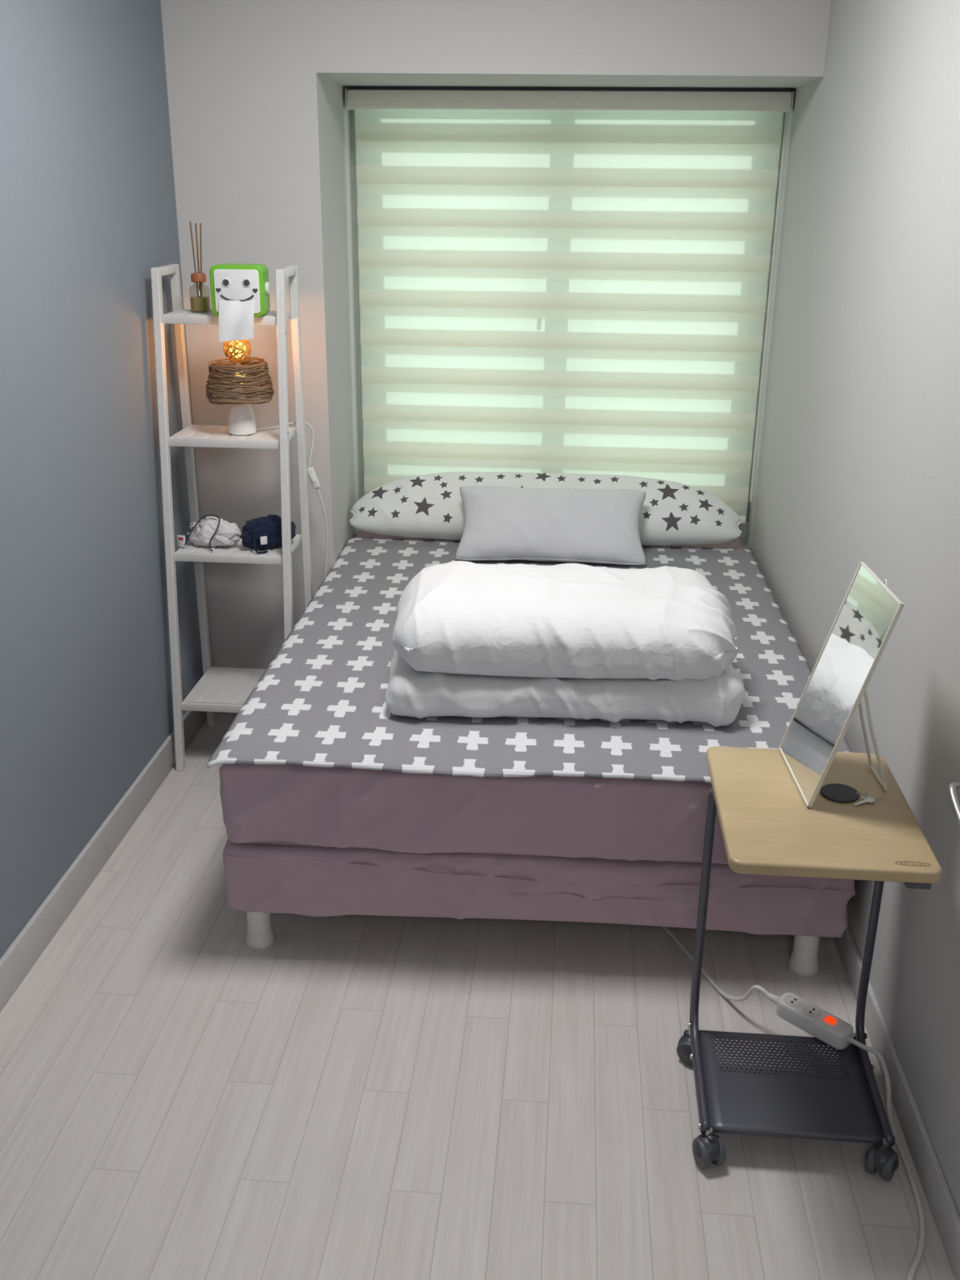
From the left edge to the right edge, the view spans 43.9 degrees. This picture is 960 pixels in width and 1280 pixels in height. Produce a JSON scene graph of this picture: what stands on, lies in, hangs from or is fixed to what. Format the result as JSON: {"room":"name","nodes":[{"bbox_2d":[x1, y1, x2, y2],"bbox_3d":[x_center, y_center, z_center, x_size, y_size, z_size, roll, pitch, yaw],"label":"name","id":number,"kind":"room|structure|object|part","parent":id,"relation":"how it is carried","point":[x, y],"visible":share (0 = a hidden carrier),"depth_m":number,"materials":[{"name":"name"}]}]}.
{"room":"bedroom","nodes":[
{"label":"bedroom","id":0,"kind":"room"},
{"bbox_2d":[0,0,209,958],"bbox_3d":[-1.156,-0.141,1.606,0.150,2.450,4.900,2,21,4],"label":"wall","id":1,"kind":"structure","parent":0,"point":[88,204],"depth_m":2.89,"materials":[{"name":"paint"}]},
{"bbox_2d":[0,711,207,1012],"bbox_3d":[-1.092,0.986,1.951,0.013,0.100,4.550,2,21,4],"label":"baseboard","id":2,"kind":"structure","parent":1,"relation":"attached to","point":[22,954],"depth_m":3.00,"materials":[{"name":"paint"}]},
{"bbox_2d":[160,0,359,668],"bbox_3d":[-0.653,-1.056,4.007,0.429,2.450,0.795,2,21,4],"label":"wall","id":3,"kind":"structure","parent":0,"point":[261,155],"depth_m":3.57,"materials":[{"name":"paint"}]},
{"bbox_2d":[349,109,785,521],"bbox_3d":[0.275,-1.148,4.210,1.439,1.435,0.100,2,21,4],"label":"window","id":4,"kind":"structure","parent":3,"relation":"in","point":[352,115],"depth_m":4.17,"materials":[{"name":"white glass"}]},
{"bbox_2d":[344,85,794,524],"bbox_3d":[0.270,-1.105,4.065,1.422,1.414,0.080,2,21,4],"label":"window blind","id":5,"kind":"object","parent":4,"relation":"attached to","point":[553,280],"visible":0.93,"depth_m":4.01,"materials":[{"name":"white fabric"}]},
{"bbox_3d":[0.277,-1.762,3.817,1.410,0.012,0.074,2,21,4],"label":"mounting rail","id":6,"kind":"part","parent":5,"relation":"part of","materials":[{"name":"black plastic"}]},
{"bbox_3d":[0.265,-0.456,4.311,1.375,0.026,0.026,2,21,4],"label":"rail","id":7,"kind":"part","parent":5,"relation":"part of","materials":[{"name":"white plastic"}]},
{"bbox_3d":[0.966,-1.081,4.002,0.004,1.268,0.031,2,21,4],"label":"pull cord","id":8,"kind":"part","parent":5,"relation":"part of","materials":[{"name":"white plastic"}]},
{"bbox_2d":[737,521,748,548],"bbox_3d":[0.268,-0.240,4.585,1.443,0.530,0.150,2,21,4],"label":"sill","id":9,"kind":"structure","parent":3,"relation":"attached to","point":[743,527],"depth_m":4.38,"materials":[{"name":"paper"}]},
{"bbox_2d":[0,711,955,1279],"bbox_3d":[-0.072,0.975,2.259,2.400,0.080,5.700,2,21,4],"label":"floor","id":10,"kind":"structure","parent":0,"point":[344,1097],"depth_m":2.32,"materials":[{"name":"laminate"}]},
{"bbox_2d":[150,263,312,771],"bbox_3d":[-0.721,-0.336,3.515,0.373,1.455,0.351,2,21,4],"label":"shelf unit","id":11,"kind":"object","parent":10,"relation":"on","point":[220,689],"visible":0.83,"depth_m":3.46,"materials":[{"name":"white wood"}]},
{"bbox_3d":[-0.880,-1.034,3.334,0.022,0.022,0.152,2,21,4],"label":"rail","id":12,"kind":"part","parent":11,"relation":"part of","materials":[{"name":"white wood"}]},
{"bbox_3d":[-0.899,-0.311,3.448,0.022,1.455,0.178,2,21,4],"label":"post","id":13,"kind":"part","parent":11,"relation":"part of","materials":[{"name":"white wood"}]},
{"bbox_3d":[-0.880,-0.396,3.670,0.022,1.455,0.046,2,21,4],"label":"post","id":14,"kind":"part","parent":11,"relation":"part of","materials":[{"name":"white wood"}]},
{"bbox_2d":[189,221,210,311],"bbox_3d":[-0.787,-1.040,3.325,0.058,0.240,0.058,2,21,4],"label":"reed diffuser","id":15,"kind":"object","parent":11,"relation":"on","point":[199,303],"visible":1,"depth_m":3.33,"materials":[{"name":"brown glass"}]},
{"bbox_2d":[177,514,241,551],"bbox_3d":[-0.790,-0.325,3.514,0.175,0.097,0.121,7,22,17],"label":"pouch","id":16,"kind":"object","parent":11,"relation":"on","point":[212,531],"visible":1,"depth_m":3.49,"materials":[{"name":"white fabric"}]},
{"bbox_3d":[-0.821,-0.318,3.494,0.122,0.095,0.061,7,22,17],"label":"cord","id":17,"kind":"part","parent":16,"relation":"part of","materials":[{"name":"black fabric"}]},
{"bbox_3d":[-0.725,0.155,3.709,0.323,0.024,0.295,2,21,4],"label":"shelf frame","id":18,"kind":"part","parent":11,"relation":"part of","materials":[{"name":"white wood"}]},
{"bbox_3d":[-0.710,-0.909,3.356,0.323,0.024,0.162,2,21,4],"label":"shelf frame","id":19,"kind":"part","parent":11,"relation":"part of","materials":[{"name":"white wood"}]},
{"bbox_3d":[-0.715,-0.591,3.461,0.323,0.024,0.202,2,21,4],"label":"shelf frame","id":20,"kind":"part","parent":11,"relation":"part of","materials":[{"name":"white wood"}]},
{"bbox_3d":[-0.719,-0.277,3.566,0.323,0.024,0.241,2,21,4],"label":"shelf frame","id":21,"kind":"part","parent":11,"relation":"part of","materials":[{"name":"white wood"}]},
{"bbox_2d":[209,263,270,342],"bbox_3d":[-0.653,-0.923,3.263,0.152,0.198,0.116,1,21,1],"label":"dispenser","id":22,"kind":"object","parent":11,"relation":"on","point":[240,293],"visible":1,"depth_m":3.23,"materials":[{"name":"plastic"}]},
{"bbox_3d":[-0.657,-0.943,3.225,0.122,0.114,0.005,1,21,1],"label":"plate","id":23,"kind":"part","parent":22,"relation":"part of","materials":[{"name":"white plastic"}]},
{"bbox_3d":[-0.581,-0.963,3.265,0.009,0.034,0.034,1,21,1],"label":"roll knob","id":24,"kind":"part","parent":22,"relation":"part of","materials":[{"name":"white plastic"}]},
{"bbox_2d":[205,339,328,578],"bbox_3d":[-0.643,-0.293,3.645,0.194,1.264,0.366,13,24,29],"label":"table lamp","id":25,"kind":"object","parent":11,"relation":"on","point":[241,419],"visible":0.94,"depth_m":3.35,"materials":[{"name":"brown wicker"}]},
{"bbox_3d":[-0.684,-0.821,3.361,0.048,0.048,0.048,2,21,4],"label":"bulb","id":26,"kind":"part","parent":25,"relation":"part of","materials":[{"name":"glass"}]},
{"bbox_3d":[-0.686,-0.739,3.394,0.193,0.115,0.192,2,21,4],"label":"lamp shade","id":27,"kind":"part","parent":25,"relation":"part of","materials":[{"name":"brown wicker"}]},
{"bbox_3d":[-0.685,-0.739,3.393,0.024,0.110,0.024,2,21,4],"label":"stem","id":28,"kind":"part","parent":25,"relation":"part of","materials":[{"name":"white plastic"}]},
{"bbox_3d":[-0.581,-0.573,3.557,0.207,0.148,0.014,-19,28,-41],"label":"power cord","id":29,"kind":"part","parent":25,"relation":"part of","materials":[{"name":"white plastic"}]},
{"bbox_2d":[306,466,320,488],"bbox_3d":[-0.509,-0.496,3.648,0.040,0.067,0.016,2,21,4],"label":"switch","id":30,"kind":"object","parent":25,"relation":"attached to","point":[310,470],"depth_m":3.64,"materials":[{"name":"white plastic"}]},
{"bbox_3d":[-0.495,-0.107,3.825,0.032,0.791,0.056,-4,22,-13],"label":"power cord","id":31,"kind":"part","parent":25,"relation":"part of","materials":[{"name":"white plastic"}]},
{"bbox_2d":[239,514,296,553],"bbox_3d":[-0.618,-0.319,3.506,0.178,0.097,0.106,-10,23,-26],"label":"pouch","id":32,"kind":"object","parent":11,"relation":"on","point":[264,533],"visible":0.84,"depth_m":3.48,"materials":[{"name":"blue fabric"}]},
{"bbox_3d":[-0.556,-0.298,3.423,0.022,1.455,0.178,2,21,4],"label":"post","id":33,"kind":"part","parent":11,"relation":"part of","materials":[{"name":"white wood"}]},
{"bbox_3d":[-0.536,-1.020,3.308,0.022,0.022,0.152,2,21,4],"label":"rail","id":34,"kind":"part","parent":11,"relation":"part of","materials":[{"name":"white wood"}]},
{"bbox_3d":[-0.536,-0.383,3.645,0.022,1.455,0.046,2,21,4],"label":"post","id":35,"kind":"part","parent":11,"relation":"part of","materials":[{"name":"white wood"}]},
{"bbox_2d":[222,839,856,977],"bbox_3d":[0.188,0.270,3.595,1.455,0.286,2.012,2,21,3],"label":"bed base","id":36,"kind":"object","parent":10,"relation":"on","point":[262,880],"visible":0.25,"depth_m":2.65,"materials":[{"name":"purple fabric"}]},
{"bbox_3d":[-0.518,0.630,2.784,0.056,0.120,0.056,2,21,3],"label":"leg","id":37,"kind":"part","parent":36,"relation":"part of","materials":[{"name":"white plastic"}]},
{"bbox_2d":[219,529,796,864],"bbox_3d":[0.185,0.041,3.489,1.439,0.214,1.979,2,21,3],"label":"mattress","id":38,"kind":"object","parent":36,"relation":"on","point":[632,820],"visible":0.15,"depth_m":2.59,"materials":[{"name":"fabric"}]},
{"bbox_2d":[206,537,853,782],"bbox_3d":[0.169,-0.017,3.334,1.411,0.027,1.733,2,21,3],"label":"bedspread","id":39,"kind":"object","parent":38,"relation":"on","point":[320,701],"visible":0.48,"depth_m":2.81,"materials":[{"name":"grey fabric"}]},
{"bbox_2d":[349,471,742,545],"bbox_3d":[0.224,-0.460,4.139,1.354,0.224,0.241,2,21,4],"label":"pillow","id":40,"kind":"object","parent":39,"relation":"on","point":[431,505],"visible":0.62,"depth_m":4.09,"materials":[{"name":"white fabric"}]},
{"bbox_2d":[455,485,645,564],"bbox_3d":[0.235,-0.380,3.931,0.621,0.222,0.219,2,21,3],"label":"pillow","id":41,"kind":"object","parent":39,"relation":"on","point":[502,523],"visible":1,"depth_m":3.87,"materials":[{"name":"white fabric"}]},
{"bbox_2d":[384,560,745,726],"bbox_3d":[0.197,-0.015,2.888,0.842,0.280,0.486,1,21,1],"label":"duvet","id":42,"kind":"object","parent":39,"relation":"on","point":[576,641],"visible":1,"depth_m":2.72,"materials":[{"name":"white fabric"}]},
{"bbox_3d":[0.744,0.671,2.710,0.056,0.120,0.056,2,21,3],"label":"leg","id":43,"kind":"part","parent":36,"relation":"part of","materials":[{"name":"white plastic"}]},
{"bbox_2d":[662,926,925,1279],"bbox_3d":[0.595,0.799,2.449,0.339,0.124,1.767,-3,21,-10],"label":"power strip","id":44,"kind":"object","parent":10,"relation":"on","point":[824,1026],"visible":0.88,"depth_m":2.38,"materials":[{"name":"white plastic"}]},
{"bbox_3d":[0.435,0.645,2.867,0.026,0.109,0.849,-8,23,-21],"label":"cord","id":45,"kind":"part","parent":44,"relation":"part of","materials":[{"name":"white plastic"}]},
{"bbox_2d":[784,995,803,1006],"bbox_3d":[0.644,0.741,2.447,0.037,0.002,0.037,2,21,4],"label":"socket","id":46,"kind":"object","parent":44,"relation":"attached to","point":[789,1000],"depth_m":2.45,"materials":[{"name":"white plastic"}]},
{"bbox_2d":[802,1004,821,1017],"bbox_3d":[0.673,0.752,2.418,0.037,0.002,0.037,2,21,4],"label":"socket","id":47,"kind":"object","parent":44,"relation":"attached to","point":[808,1011],"depth_m":2.42,"materials":[{"name":"white plastic"}]},
{"bbox_2d":[824,1015,836,1024],"bbox_3d":[0.702,0.762,2.389,0.015,0.008,0.020,-18,28,-40],"label":"switch","id":48,"kind":"object","parent":44,"relation":"attached to","point":[828,1020],"depth_m":2.39,"materials":[{"name":"orange plastic"}]},
{"bbox_3d":[0.711,0.983,1.994,0.105,0.110,0.839,4,21,8],"label":"cord","id":49,"kind":"part","parent":44,"relation":"part of","materials":[{"name":"white plastic"}]},
{"bbox_2d":[676,746,942,1181],"bbox_3d":[0.591,0.596,2.245,0.384,0.651,0.447,2,21,4],"label":"side table","id":50,"kind":"object","parent":10,"relation":"on","point":[767,827],"visible":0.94,"depth_m":2.20,"materials":[{"name":"brown wood"}]},
{"bbox_2d":[677,1035,691,1056],"bbox_3d":[0.434,0.822,2.439,0.057,0.028,0.057,14,25,32],"label":"caster wheel","id":51,"kind":"object","parent":50,"relation":"attached to","point":[684,1049],"depth_m":2.43,"materials":[{"name":"plastic"}]},
{"bbox_3d":[0.430,0.583,2.218,0.024,0.576,0.301,2,21,4],"label":"leg frame","id":52,"kind":"part","parent":50,"relation":"part of","materials":[{"name":"grey metal"}]},
{"bbox_2d":[693,1133,719,1160],"bbox_3d":[0.419,0.920,2.180,0.057,0.028,0.057,-5,22,-14],"label":"caster wheel","id":53,"kind":"object","parent":50,"relation":"attached to","point":[706,1147],"depth_m":2.17,"materials":[{"name":"plastic"}]},
{"bbox_3d":[0.418,0.903,2.178,0.012,0.022,0.012,-5,22,-14],"label":"stem","id":54,"kind":"part","parent":50,"relation":"part of","materials":[{"name":"metal"}]},
{"bbox_2d":[698,1030,884,1143],"bbox_3d":[0.587,0.853,2.293,0.314,0.020,0.268,2,21,4],"label":"tray","id":55,"kind":"object","parent":50,"relation":"on","point":[851,1108],"depth_m":2.26,"materials":[{"name":"black metal"}]},
{"bbox_2d":[778,561,904,808],"bbox_3d":[0.665,0.075,2.152,0.163,0.390,0.238,1,21,1],"label":"mirror","id":56,"kind":"object","parent":50,"relation":"on","point":[868,615],"visible":1,"depth_m":2.14,"materials":[{"name":"silver plastic"}]},
{"bbox_2d":[820,783,875,806],"bbox_3d":[0.662,0.281,2.154,0.068,0.006,0.094,-19,28,-41],"label":"key fob","id":57,"kind":"object","parent":50,"relation":"on","point":[839,793],"visible":1,"depth_m":2.15,"materials":[{"name":"black plastic"}]},
{"bbox_3d":[0.758,0.811,2.408,0.012,0.035,0.012,-1,21,-5],"label":"stem","id":58,"kind":"part","parent":50,"relation":"part of","materials":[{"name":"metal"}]},
{"bbox_3d":[0.752,0.595,2.194,0.024,0.576,0.301,2,21,4],"label":"leg frame","id":59,"kind":"part","parent":50,"relation":"part of","materials":[{"name":"grey metal"}]},
{"bbox_2d":[866,1143,898,1172],"bbox_3d":[0.731,0.932,2.160,0.057,0.028,0.057,14,25,32],"label":"caster wheel","id":60,"kind":"object","parent":50,"relation":"attached to","point":[882,1157],"depth_m":2.15,"materials":[{"name":"plastic"}]},
{"bbox_3d":[0.733,0.915,2.157,0.012,0.022,0.012,14,25,32],"label":"stem","id":61,"kind":"part","parent":50,"relation":"part of","materials":[{"name":"metal"}]},
{"bbox_2d":[313,0,831,89],"bbox_3d":[0.265,-1.943,3.597,1.452,0.483,0.776,2,21,4],"label":"wall header","id":62,"kind":"structure","parent":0,"point":[545,43],"depth_m":3.32,"materials":[{"name":"paint"}]},
{"bbox_2d":[746,0,959,1216],"bbox_3d":[0.907,-0.169,1.735,0.260,2.450,5.500,2,21,4],"label":"wall","id":63,"kind":"structure","parent":0,"point":[858,454],"depth_m":2.56,"materials":[{"name":"paint"}]},
{"bbox_2d":[833,924,959,1279],"bbox_3d":[0.797,0.968,2.072,0.011,0.085,5.101,2,21,3],"label":"baseboard","id":64,"kind":"structure","parent":63,"relation":"attached to","point":[942,1206],"depth_m":2.23,"materials":[{"name":"paint"}]},
{"bbox_2d":[947,781,959,827],"bbox_3d":[0.793,0.262,1.942,0.050,0.058,0.114,2,21,4],"label":"handle","id":65,"kind":"object","parent":63,"relation":"attached to","point":[953,787],"visible":1,"depth_m":1.94,"materials":[{"name":"metal"}]}
]}

